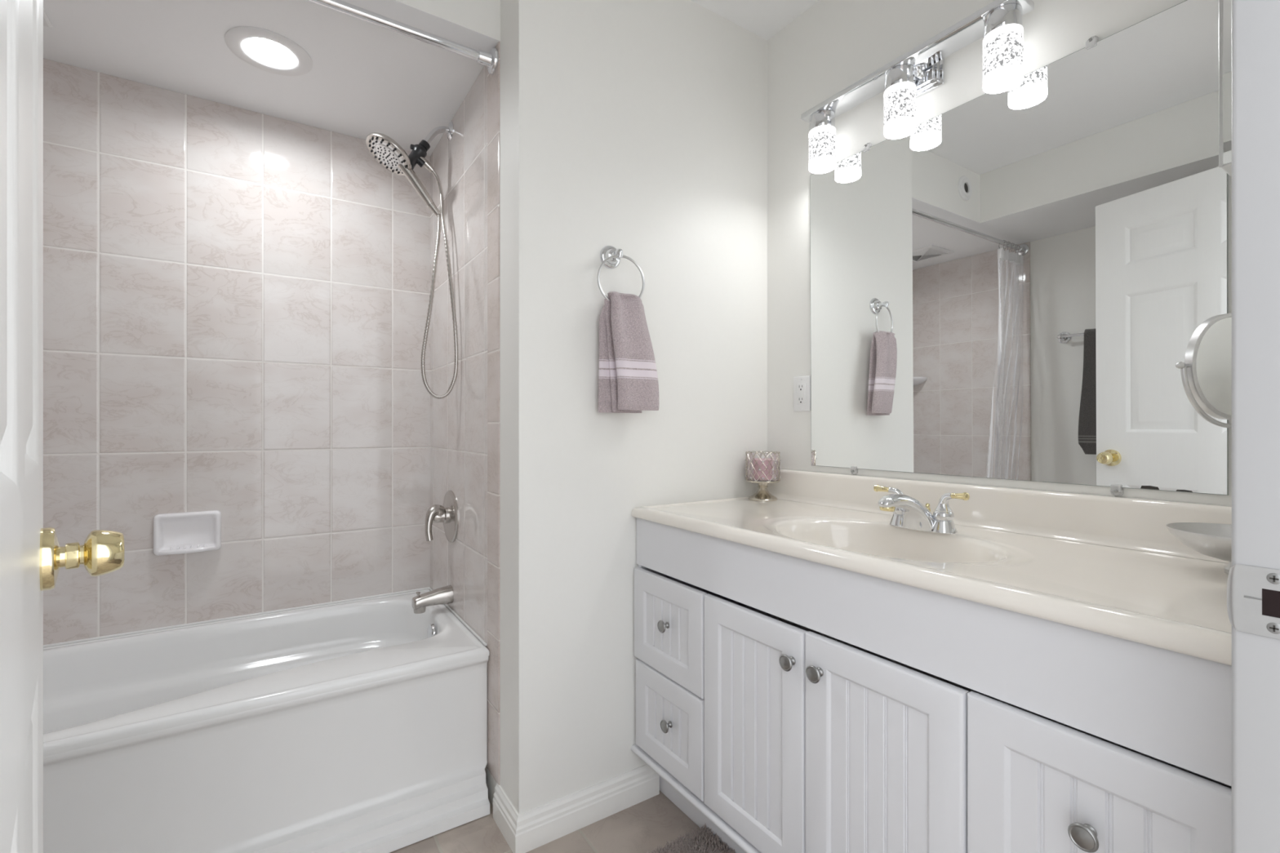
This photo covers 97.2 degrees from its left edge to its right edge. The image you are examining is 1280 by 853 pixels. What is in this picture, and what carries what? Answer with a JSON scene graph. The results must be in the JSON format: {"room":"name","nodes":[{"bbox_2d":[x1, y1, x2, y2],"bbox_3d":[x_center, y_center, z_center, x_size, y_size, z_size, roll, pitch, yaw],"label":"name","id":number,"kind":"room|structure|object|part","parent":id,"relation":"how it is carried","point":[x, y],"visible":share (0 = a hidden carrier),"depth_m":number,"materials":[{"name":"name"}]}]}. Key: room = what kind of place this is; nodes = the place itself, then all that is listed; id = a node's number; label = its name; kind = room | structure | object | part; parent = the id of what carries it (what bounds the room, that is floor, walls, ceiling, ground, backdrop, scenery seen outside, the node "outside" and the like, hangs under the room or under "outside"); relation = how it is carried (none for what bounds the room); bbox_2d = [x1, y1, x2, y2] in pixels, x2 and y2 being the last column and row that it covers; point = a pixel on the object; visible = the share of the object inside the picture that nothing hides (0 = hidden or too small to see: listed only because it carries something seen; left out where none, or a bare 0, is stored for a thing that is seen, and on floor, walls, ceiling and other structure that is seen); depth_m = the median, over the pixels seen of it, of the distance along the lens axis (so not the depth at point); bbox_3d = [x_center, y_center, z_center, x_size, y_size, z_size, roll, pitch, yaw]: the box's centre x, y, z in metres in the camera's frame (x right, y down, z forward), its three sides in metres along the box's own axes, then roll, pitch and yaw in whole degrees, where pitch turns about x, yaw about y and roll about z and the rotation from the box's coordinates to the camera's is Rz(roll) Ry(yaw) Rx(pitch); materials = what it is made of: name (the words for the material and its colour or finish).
{"room":"bathroom","nodes":[
{"label":"bathroom","id":0,"kind":"room"},
{"bbox_2d":[43,0,500,155],"bbox_3d":[-1.260,-1.240,1.562,1.490,0.320,0.925,0,0,-33],"label":"ceiling","id":1,"kind":"structure","parent":0,"point":[364,78],"depth_m":1.63,"materials":[{"name":"white paint"}]},
{"bbox_2d":[43,8,53,27],"bbox_3d":[-1.618,-1.075,1.342,0.256,0.010,0.256,0,0,-33],"label":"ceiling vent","id":2,"kind":"object","parent":1,"relation":"in","point":[46,22],"visible":0.12,"depth_m":1.49,"materials":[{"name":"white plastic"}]},
{"bbox_2d":[224,26,312,75],"bbox_3d":[-1.067,-1.083,1.626,0.212,0.019,0.212,0,0,-33],"label":"recessed light","id":3,"kind":"object","parent":1,"relation":"in","point":[265,50],"visible":1,"depth_m":1.63,"materials":[{"name":"white plastic"}]},
{"bbox_2d":[245,38,293,62],"bbox_3d":[-1.067,-1.090,1.626,0.117,0.003,0.117,0,0,-33],"label":"diffuser","id":4,"kind":"object","parent":3,"relation":"attached to","point":[257,50],"depth_m":1.63,"materials":[{"name":"white"}]},
{"bbox_2d":[389,791,700,852],"bbox_3d":[0.043,1.130,0.208,2.900,0.060,4.700,0,0,-33],"label":"floor","id":5,"kind":"structure","parent":0,"point":[643,826],"depth_m":1.52,"materials":[{"name":"beige tile"}]},
{"bbox_2d":[43,586,489,852],"bbox_3d":[-1.237,0.869,1.527,1.467,0.458,0.775,0,0,-33],"label":"bathtub","id":6,"kind":"object","parent":5,"relation":"on","point":[358,725],"visible":0.93,"depth_m":1.47,"materials":[{"name":"ceramic"}]},
{"bbox_2d":[43,589,489,756],"bbox_3d":[-1.250,0.836,1.543,1.464,0.384,0.728,0,0,-33],"label":"basin","id":7,"kind":"object","parent":6,"relation":"in","point":[370,676],"depth_m":1.60,"materials":[{"name":"ceramic"}]},
{"bbox_3d":[-0.708,0.705,1.910,0.018,0.072,0.072,0,0,-33],"label":"overflow plate","id":8,"kind":"part","parent":6,"relation":"part of","materials":[{"name":"silver metal"}]},
{"bbox_2d":[644,824,734,852],"bbox_3d":[0.182,1.085,1.037,0.553,0.029,0.839,0,0,-33],"label":"bath mat","id":9,"kind":"object","parent":5,"relation":"on","point":[701,841],"visible":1,"depth_m":1.45,"materials":[{"name":"grey fabric"}]},
{"bbox_2d":[631,518,1231,852],"bbox_3d":[0.545,0.683,1.271,0.580,0.832,1.257,0,0,-33],"label":"vanity cabinet","id":10,"kind":"object","parent":5,"relation":"on","point":[771,735],"visible":1,"depth_m":0.96,"materials":[{"name":"white wood"}]},
{"bbox_3d":[0.064,0.530,1.498,0.024,0.033,0.033,0,0,-33],"label":"knob","id":11,"kind":"part","parent":10,"relation":"part of","materials":[{"name":"grey metal"}]},
{"bbox_3d":[0.071,0.789,1.487,0.024,0.033,0.033,0,0,-33],"label":"knob","id":12,"kind":"part","parent":10,"relation":"part of","materials":[{"name":"grey metal"}]},
{"bbox_3d":[0.076,0.800,1.517,0.018,0.247,0.303,0,0,-33],"label":"drawer","id":13,"kind":"part","parent":10,"relation":"part of","materials":[{"name":"white wood"}]},
{"bbox_3d":[0.073,0.542,1.521,0.018,0.259,0.312,0,0,-33],"label":"drawer","id":14,"kind":"part","parent":10,"relation":"part of","materials":[{"name":"white wood"}]},
{"bbox_3d":[0.328,0.942,1.129,0.023,0.017,1.257,0,0,-33],"label":"moulding","id":15,"kind":"part","parent":10,"relation":"part of","materials":[{"name":"white wood"}]},
{"bbox_3d":[0.247,0.668,1.257,0.018,0.512,0.308,0,0,-33],"label":"door","id":16,"kind":"part","parent":10,"relation":"part of","materials":[{"name":"white wood"}]},
{"bbox_3d":[0.299,0.475,1.139,0.024,0.033,0.033,0,0,-33],"label":"knob","id":17,"kind":"part","parent":10,"relation":"part of","materials":[{"name":"grey metal"}]},
{"bbox_3d":[0.337,0.473,1.081,0.024,0.033,0.033,0,0,-33],"label":"knob","id":18,"kind":"part","parent":10,"relation":"part of","materials":[{"name":"grey metal"}]},
{"bbox_3d":[0.418,0.667,0.997,0.018,0.514,0.308,0,0,-33],"label":"door","id":19,"kind":"part","parent":10,"relation":"part of","materials":[{"name":"white wood"}]},
{"bbox_2d":[631,468,1231,666],"bbox_3d":[0.554,0.262,1.277,0.558,0.237,1.258,0,0,-33],"label":"countertop","id":20,"kind":"structure","parent":10,"relation":"on","point":[1111,566],"depth_m":1.10,"materials":[{"name":"beige stone"}]},
{"bbox_2d":[744,450,781,501],"bbox_3d":[0.403,0.161,1.849,0.112,0.158,0.112,0,0,-6],"label":"candle holder","id":21,"kind":"object","parent":20,"relation":"on","point":[762,494],"visible":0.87,"depth_m":1.82,"materials":[{"name":"silver metal"}]},
{"bbox_2d":[753,456,772,480],"bbox_3d":[0.403,0.136,1.849,0.095,0.074,0.095,0,0,-33],"label":"candle","id":22,"kind":"object","parent":21,"relation":"in","point":[759,462],"visible":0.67,"depth_m":1.80,"materials":[{"name":"pink wax"}]},
{"bbox_2d":[746,450,780,482],"bbox_3d":[0.403,0.130,1.849,0.111,0.096,0.111,0,0,-33],"label":"cup","id":23,"kind":"object","parent":21,"relation":"on","point":[775,459],"depth_m":1.81,"materials":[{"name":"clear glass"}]},
{"bbox_2d":[873,484,969,534],"bbox_3d":[0.637,0.195,1.339,0.197,0.098,0.181,0,0,2],"label":"sink faucet","id":24,"kind":"object","parent":20,"relation":"on","point":[908,513],"visible":1,"depth_m":1.29,"materials":[{"name":"silver metal"}]},
{"bbox_3d":[0.645,0.209,1.389,0.055,0.064,0.055,0,0,-33],"label":"handle","id":25,"kind":"part","parent":24,"relation":"part of","materials":[{"name":"silver metal"}]},
{"bbox_3d":[0.617,0.198,1.309,0.184,0.088,0.092,0,0,-33],"label":"spout","id":26,"kind":"part","parent":24,"relation":"part of","materials":[{"name":"silver metal"}]},
{"bbox_3d":[0.673,0.234,1.346,0.053,0.022,0.162,0,0,-33],"label":"plate","id":27,"kind":"part","parent":24,"relation":"part of","materials":[{"name":"silver metal"}]},
{"bbox_3d":[0.694,0.211,1.360,0.013,0.054,0.013,0,0,-33],"label":"lift rod","id":28,"kind":"part","parent":24,"relation":"part of","materials":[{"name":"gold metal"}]},
{"bbox_3d":[0.702,0.209,1.303,0.055,0.064,0.055,0,0,-33],"label":"handle","id":29,"kind":"part","parent":24,"relation":"part of","materials":[{"name":"silver metal"}]},
{"bbox_2d":[1165,312,1231,574],"bbox_3d":[0.959,0.029,0.906,0.175,0.421,0.170,0,0,33],"label":"makeup mirror","id":30,"kind":"object","parent":20,"relation":"on","point":[1206,371],"visible":0.49,"depth_m":0.89,"materials":[{"name":"silver metal"}]},
{"bbox_3d":[0.961,0.192,0.905,0.170,0.048,0.170,0,0,-33],"label":"dish","id":31,"kind":"part","parent":30,"relation":"part of","materials":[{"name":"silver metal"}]},
{"bbox_3d":[0.572,0.524,0.724,0.024,0.033,0.033,0,0,-33],"label":"knob","id":32,"kind":"part","parent":10,"relation":"part of","materials":[{"name":"grey metal"}]},
{"bbox_3d":[0.590,0.666,0.736,0.018,0.516,0.309,0,0,-33],"label":"door","id":33,"kind":"part","parent":10,"relation":"part of","materials":[{"name":"white wood"}]},
{"bbox_2d":[485,0,767,814],"bbox_3d":[-0.229,-0.120,2.155,0.904,2.440,1.067,0,0,-33],"label":"wall","id":34,"kind":"structure","parent":0,"point":[638,128],"depth_m":1.60,"materials":[{"name":"white paint"}]},
{"bbox_2d":[430,65,487,648],"bbox_3d":[-0.643,-0.035,1.959,0.004,2.090,0.710,0,0,-33],"label":"tiled wall","id":35,"kind":"structure","parent":34,"relation":"attached to","point":[459,420],"depth_m":1.87,"materials":[{"name":"beige tile"}]},
{"bbox_2d":[365,121,457,399],"bbox_3d":[-0.766,-0.583,1.901,0.287,0.982,0.162,0,0,-20],"label":"handheld shower","id":36,"kind":"object","parent":35,"relation":"attached to","point":[386,151],"visible":1,"depth_m":1.90,"materials":[{"name":"silver metal"}]},
{"bbox_3d":[-0.712,-1.005,1.961,0.098,0.096,0.021,0,0,-33],"label":"shower arm","id":37,"kind":"part","parent":36,"relation":"part of","materials":[{"name":"silver metal"}]},
{"bbox_2d":[411,585,453,613],"bbox_3d":[-0.720,0.599,1.956,0.127,0.076,0.063,0,0,-33],"label":"tub spout","id":38,"kind":"object","parent":35,"relation":"attached to","point":[443,595],"visible":1,"depth_m":1.94,"materials":[{"name":"silver metal"}]},
{"bbox_2d":[425,490,458,542],"bbox_3d":[-0.706,0.317,1.965,0.096,0.183,0.183,0,0,-33],"label":"shower valve","id":39,"kind":"object","parent":35,"relation":"attached to","point":[448,514],"visible":1,"depth_m":1.94,"materials":[{"name":"silver metal"}]},
{"bbox_3d":[-0.713,0.330,1.946,0.047,0.119,0.075,0,0,33],"label":"lever","id":40,"kind":"part","parent":39,"relation":"part of","materials":[{"name":"silver metal"}]},
{"bbox_2d":[487,41,500,785],"bbox_3d":[-0.421,-0.035,1.621,0.004,2.090,0.098,0,0,-33],"label":"trim","id":41,"kind":"structure","parent":34,"relation":"attached to","point":[493,81],"depth_m":1.61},
{"bbox_2d":[493,764,659,852],"bbox_3d":[-0.178,1.053,1.636,0.450,0.094,0.174,0,0,-33],"label":"baseboard","id":42,"kind":"structure","parent":34,"relation":"attached to","point":[526,832],"depth_m":1.54,"materials":[{"name":"paint"}]},
{"bbox_2d":[596,245,644,302],"bbox_3d":[-0.062,-0.425,1.589,0.143,0.182,0.063,0,0,-33],"label":"towel ring","id":43,"kind":"object","parent":34,"relation":"attached to","point":[610,256],"visible":0.91,"depth_m":1.59,"materials":[{"name":"silver metal"}]},
{"bbox_2d":[617,251,622,257],"bbox_3d":[-0.055,-0.478,1.569,0.017,0.020,0.019,0,0,-33],"label":"socket","id":44,"kind":"object","parent":43,"relation":"attached to","point":[620,254],"depth_m":1.56,"materials":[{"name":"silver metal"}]},
{"bbox_2d":[597,291,658,413],"bbox_3d":[-0.029,-0.205,1.586,0.174,0.332,0.078,0,0,-33],"label":"hand towel","id":45,"kind":"object","parent":43,"relation":"hanging from","point":[628,377],"visible":1,"depth_m":1.56,"materials":[{"name":"fabric"}]},
{"bbox_2d":[691,0,818,40],"bbox_3d":[-0.235,-1.370,0.812,2.600,0.060,1.655,0,0,-33],"label":"ceiling","id":46,"kind":"structure","parent":0,"point":[764,19],"depth_m":1.82,"materials":[{"name":"paint"}]},
{"bbox_2d":[767,0,1231,788],"bbox_3d":[0.829,-0.120,1.460,0.100,2.440,1.570,0,0,-33],"label":"wall","id":47,"kind":"structure","parent":0,"point":[833,45],"depth_m":1.70,"materials":[{"name":"white paint"}]},
{"bbox_2d":[793,375,810,411],"bbox_3d":[0.523,-0.106,1.825,0.009,0.114,0.068,0,0,-33],"label":"wall outlet","id":48,"kind":"object","parent":47,"relation":"attached to","point":[802,384],"visible":1,"depth_m":1.82,"materials":[{"name":"white plastic"}]},
{"bbox_2d":[796,383,805,404],"bbox_3d":[0.521,-0.106,1.823,0.004,0.066,0.033,0,0,-33],"label":"receptacle","id":49,"kind":"object","parent":48,"relation":"attached to","point":[801,388],"depth_m":1.82,"materials":[{"name":"white plastic"}]},
{"bbox_2d":[800,0,1034,173],"bbox_3d":[0.691,-0.877,1.479,0.110,0.219,0.588,0,0,-33],"label":"vanity light","id":50,"kind":"object","parent":47,"relation":"attached to","point":[920,70],"visible":1,"depth_m":1.43,"materials":[{"name":"white glass"}]},
{"bbox_3d":[0.542,-0.822,1.677,0.077,0.109,0.077,0,0,-33],"label":"lamp shade","id":51,"kind":"part","parent":50,"relation":"part of","materials":[{"name":"white glass"}]},
{"bbox_3d":[0.678,-0.822,1.470,0.077,0.109,0.077,0,0,-33],"label":"lamp shade","id":52,"kind":"part","parent":50,"relation":"part of","materials":[{"name":"white glass"}]},
{"bbox_3d":[0.719,-0.929,1.464,0.040,0.042,0.026,0,0,-33],"label":"arm","id":53,"kind":"part","parent":50,"relation":"part of","materials":[{"name":"silver metal"}]},
{"bbox_3d":[0.726,-0.931,1.502,0.024,0.112,0.160,0,0,-33],"label":"plate","id":54,"kind":"part","parent":50,"relation":"part of","materials":[{"name":"silver metal"}]},
{"bbox_3d":[0.813,-0.822,1.264,0.077,0.109,0.077,0,0,-33],"label":"lamp shade","id":55,"kind":"part","parent":50,"relation":"part of","materials":[{"name":"white glass"}]},
{"bbox_2d":[767,468,1231,563],"bbox_3d":[0.771,0.191,1.420,0.038,0.097,1.258,0,0,-33],"label":"backsplash","id":56,"kind":"structure","parent":47,"relation":"attached to","point":[1124,522],"depth_m":1.25,"materials":[{"name":"beige stone"}]},
{"bbox_2d":[809,0,1228,496],"bbox_3d":[0.797,-0.337,1.401,0.017,0.960,0.933,0,0,-33],"label":"wall mirror","id":57,"kind":"object","parent":47,"relation":"attached to","point":[1015,284],"visible":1,"depth_m":1.25,"materials":[{"name":"silver mirror"}]},
{"bbox_2d":[1218,0,1231,177],"bbox_3d":[1.058,-0.790,0.928,0.100,0.700,0.132,0,0,-33],"label":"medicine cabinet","id":58,"kind":"object","parent":47,"relation":"attached to","point":[1224,6],"visible":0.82,"depth_m":0.95,"materials":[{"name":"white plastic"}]},
{"bbox_3d":[1.021,-0.791,0.900,0.004,0.698,0.127,0,0,-33],"label":"mirror door","id":59,"kind":"part","parent":58,"relation":"part of","materials":[{"name":"silver metal"}]},
{"bbox_3d":[-1.487,0.010,1.898,1.480,2.180,0.115,0,0,-33],"label":"wall","id":60,"kind":"structure","parent":0,"visible":0},
{"bbox_2d":[43,57,430,644],"bbox_3d":[-1.452,-0.190,1.850,1.467,1.780,0.004,0,0,-33],"label":"tiled wall","id":61,"kind":"structure","parent":60,"relation":"attached to","point":[236,300],"depth_m":1.89,"materials":[{"name":"beige tile"}]},
{"bbox_2d":[153,510,221,555],"bbox_3d":[-1.459,0.344,1.818,0.172,0.132,0.041,0,0,-33],"label":"soap dish","id":62,"kind":"object","parent":61,"relation":"attached to","point":[188,532],"visible":1,"depth_m":1.82,"materials":[{"name":"white ceramic"}]},
{"bbox_3d":[0.170,-0.120,0.201,2.384,2.440,0.150,0,0,-33],"label":"wall","id":63,"kind":"structure","parent":0,"visible":0},
{"bbox_2d":[0,0,124,852],"bbox_3d":[-0.484,0.055,0.380,0.179,2.054,0.822,0,0,-41],"label":"door","id":64,"kind":"structure","parent":63,"relation":"in","point":[32,557],"depth_m":0.44,"materials":[{"name":"paint"}]},
{"bbox_3d":[-0.688,0.155,0.668,0.073,0.073,0.033,0,0,45],"label":"knob","id":65,"kind":"part","parent":64,"relation":"part of","materials":[{"name":"gold metal"}]},
{"bbox_2d":[1226,0,1279,852],"bbox_3d":[0.551,0.045,0.432,0.021,2.110,0.141,0,0,-33],"label":"trim","id":66,"kind":"structure","parent":63,"relation":"attached to","point":[1253,582],"depth_m":0.47,"materials":[{"name":"paint"}]},
{"bbox_3d":[0.519,0.145,0.467,0.003,0.057,0.047,0,0,-33],"label":"strike plate","id":67,"kind":"part","parent":66,"relation":"part of","materials":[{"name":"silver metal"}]},
{"bbox_3d":[-1.497,-0.120,0.476,0.100,2.440,2.480,0,0,-33],"label":"wall","id":68,"kind":"structure","parent":0,"visible":0},
{"bbox_3d":[-1.848,-0.035,1.108,0.010,2.090,0.808,0,0,-33],"label":"tiled wall","id":69,"kind":"structure","parent":68,"relation":"attached to","visible":0},
{"bbox_2d":[307,0,498,75],"bbox_3d":[-1.028,-1.040,1.206,1.466,0.068,0.068,0,0,-33],"label":"shower curtain rod","id":70,"kind":"object","parent":69,"relation":"attached to","point":[490,60],"visible":1,"depth_m":1.48,"materials":[{"name":"silver metal"}]}
]}

